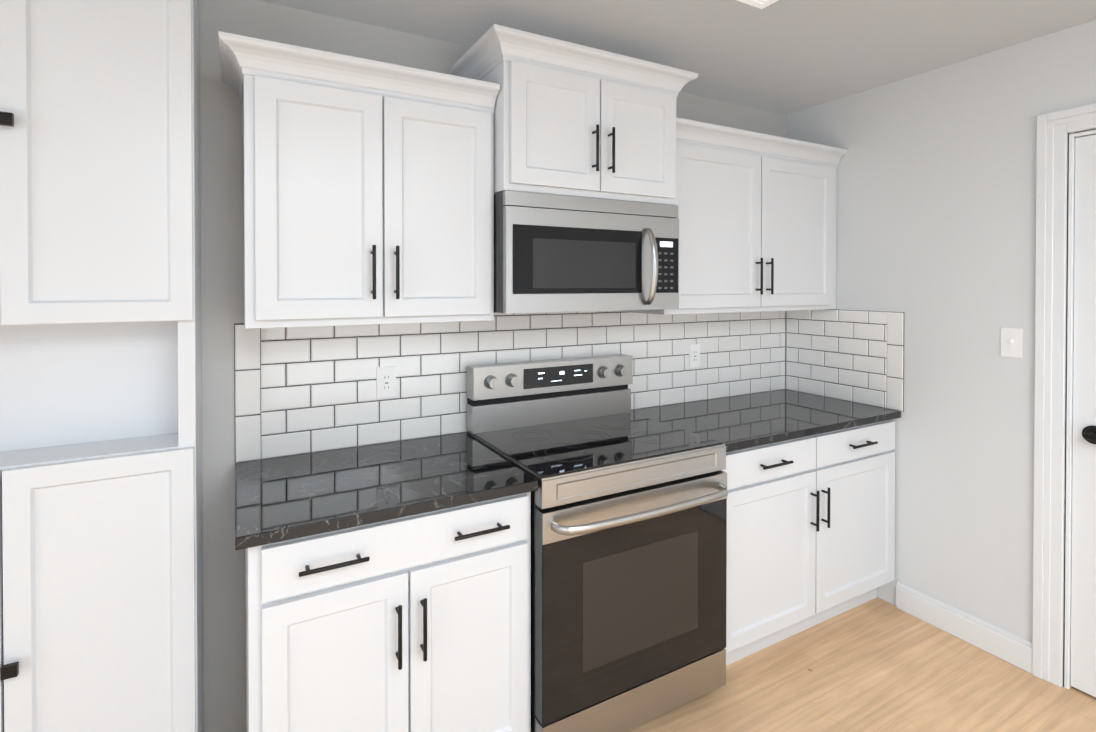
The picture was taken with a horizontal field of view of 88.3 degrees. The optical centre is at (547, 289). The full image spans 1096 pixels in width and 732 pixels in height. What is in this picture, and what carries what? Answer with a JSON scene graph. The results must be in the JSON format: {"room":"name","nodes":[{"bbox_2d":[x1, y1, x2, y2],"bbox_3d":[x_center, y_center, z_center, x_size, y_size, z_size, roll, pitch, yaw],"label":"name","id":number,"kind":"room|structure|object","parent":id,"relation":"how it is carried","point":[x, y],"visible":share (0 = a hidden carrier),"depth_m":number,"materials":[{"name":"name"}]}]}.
{"room":"kitchen","nodes":[
{"label":"kitchen","id":0,"kind":"room"},
{"bbox_2d":[198,0,785,731],"bbox_3d":[-1.305,0.260,1.764,6.189,2.440,0.120,0,1,-29],"label":"wall","id":1,"kind":"structure","parent":0,"point":[222,314],"depth_m":1.84,"materials":[{"name":"grey paint"}]},
{"bbox_2d":[218,31,499,328],"bbox_3d":[-0.607,-0.293,1.868,0.823,0.801,0.365,0,1,-29],"label":"upper cabinet","id":2,"kind":"object","parent":1,"relation":"attached to","point":[368,191],"visible":1,"depth_m":1.73,"materials":[{"name":"white wood"}]},
{"bbox_2d":[234,309,903,462],"bbox_3d":[0.305,0.400,2.222,2.690,0.641,0.640,0,1,-29],"label":"tile backsplash","id":3,"kind":"structure","parent":1,"relation":"attached to","point":[301,390],"depth_m":2.31,"materials":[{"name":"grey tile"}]},
{"bbox_2d":[376,366,395,398],"bbox_3d":[-0.594,0.339,2.075,0.070,0.115,0.008,0,1,-29],"label":"electrical outlet","id":4,"kind":"object","parent":3,"relation":"attached to","point":[385,382],"visible":1,"depth_m":2.07,"materials":[{"name":"white plastic"}]},
{"bbox_2d":[689,344,699,367],"bbox_3d":[0.731,0.327,2.809,0.070,0.115,0.008,0,1,-29],"label":"electrical outlet","id":5,"kind":"object","parent":3,"relation":"attached to","point":[694,355],"visible":1,"depth_m":2.80,"materials":[{"name":"white plastic"}]},
{"bbox_2d":[449,24,697,204],"bbox_3d":[0.105,-0.598,2.217,0.878,0.518,0.440,0,1,-29],"label":"upper cabinet","id":6,"kind":"object","parent":1,"relation":"attached to","point":[573,119],"visible":0.88,"depth_m":2.02,"materials":[{"name":"white wood"}]},
{"bbox_2d":[494,190,678,313],"bbox_3d":[0.112,-0.130,2.208,0.756,0.412,0.446,0,1,-29],"label":"over-the-range microwave","id":7,"kind":"object","parent":6,"relation":"attached to","point":[558,253],"visible":0.98,"depth_m":2.03,"materials":[{"name":"silver metal"}]},
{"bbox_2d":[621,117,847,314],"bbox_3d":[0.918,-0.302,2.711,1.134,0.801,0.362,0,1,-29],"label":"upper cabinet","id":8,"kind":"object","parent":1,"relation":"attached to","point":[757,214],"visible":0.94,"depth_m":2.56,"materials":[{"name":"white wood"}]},
{"bbox_2d":[259,0,1095,114],"bbox_3d":[0.082,-0.986,-0.750,6.189,0.100,5.840,0,1,-29],"label":"ceiling","id":9,"kind":"structure","parent":0,"point":[785,57],"depth_m":2.10,"materials":[{"name":"grey paint"}]},
{"bbox_2d":[736,0,777,8],"bbox_3d":[0.667,-0.955,1.713,0.300,0.008,0.300,0,1,-29],"label":"ceiling vent","id":10,"kind":"object","parent":9,"relation":"in","point":[761,4],"visible":1,"depth_m":1.87,"materials":[{"name":"white"}]},
{"bbox_2d":[627,597,1095,731],"bbox_3d":[0.082,1.554,-0.726,6.189,0.100,5.840,0,1,-29],"label":"floor","id":11,"kind":"structure","parent":0,"point":[877,664],"depth_m":2.08,"materials":[{"name":"brown wood"}]},
{"bbox_2d":[0,0,203,731],"bbox_3d":[-1.360,0.303,1.457,0.780,2.360,0.357,0,1,-29],"label":"pantry cabinet","id":12,"kind":"object","parent":11,"relation":"on","point":[101,589],"visible":1,"depth_m":1.45,"materials":[{"name":"white wood"}]},
{"bbox_2d":[245,492,530,731],"bbox_3d":[-0.513,1.038,1.769,0.760,0.883,0.644,0,1,-29],"label":"base cabinet","id":13,"kind":"object","parent":11,"relation":"on","point":[421,622],"visible":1,"depth_m":1.50,"materials":[{"name":"white wood"}]},
{"bbox_2d":[235,433,537,549],"bbox_3d":[-0.525,0.580,1.761,0.790,0.030,0.624,0,1,-29],"label":"countertop","id":14,"kind":"structure","parent":13,"relation":"on","point":[280,499],"depth_m":1.64,"materials":[{"name":"black stone"}]},
{"bbox_2d":[467,354,727,731],"bbox_3d":[0.182,0.887,2.092,0.754,1.180,0.708,0,1,-29],"label":"range","id":15,"kind":"object","parent":11,"relation":"on","point":[628,560],"visible":0.96,"depth_m":1.88,"materials":[{"name":"silver metal"}]},
{"bbox_2d":[721,420,894,665],"bbox_3d":[0.987,1.031,2.600,1.129,0.883,0.644,0,1,-29],"label":"base cabinet","id":16,"kind":"object","parent":11,"relation":"on","point":[810,531],"visible":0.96,"depth_m":2.32,"materials":[{"name":"white wood"}]},
{"bbox_2d":[630,389,900,451],"bbox_3d":[0.981,0.572,2.596,1.125,0.030,0.624,0,1,-29],"label":"countertop","id":17,"kind":"structure","parent":16,"relation":"on","point":[736,423],"depth_m":2.50,"materials":[{"name":"black stone"}]},
{"bbox_2d":[785,20,1095,686],"bbox_3d":[2.736,0.270,0.733,0.120,2.440,5.600,0,1,-29],"label":"wall","id":18,"kind":"structure","parent":0,"point":[936,209],"depth_m":2.39,"materials":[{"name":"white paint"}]},
{"bbox_2d":[896,582,1031,673],"bbox_3d":[1.742,1.416,2.398,0.015,0.116,0.514,0,1,-29],"label":"baseboard","id":19,"kind":"structure","parent":18,"relation":"attached to","point":[1011,648],"depth_m":2.36,"materials":[{"name":"white wood"}]},
{"bbox_2d":[1001,328,1022,357],"bbox_3d":[1.827,0.208,2.230,0.017,0.115,0.070,0,1,-29],"label":"light switch","id":20,"kind":"object","parent":18,"relation":"attached to","point":[1011,341],"visible":1,"depth_m":2.23,"materials":[{"name":"white plastic"}]},
{"bbox_2d":[1032,103,1095,688],"bbox_3d":[2.160,0.410,1.753,0.137,2.140,1.000,0,1,-29],"label":"door frame","id":21,"kind":"structure","parent":18,"relation":"attached to","point":[1054,128],"depth_m":2.11,"materials":[{"name":"white wood"}]},
{"bbox_2d":[1071,135,1095,696],"bbox_3d":[2.116,0.457,1.729,0.094,2.023,0.793,0,1,-29],"label":"entry door","id":22,"kind":"structure","parent":18,"relation":"in","point":[1083,626],"depth_m":2.05,"materials":[{"name":"white wood"}]}
]}

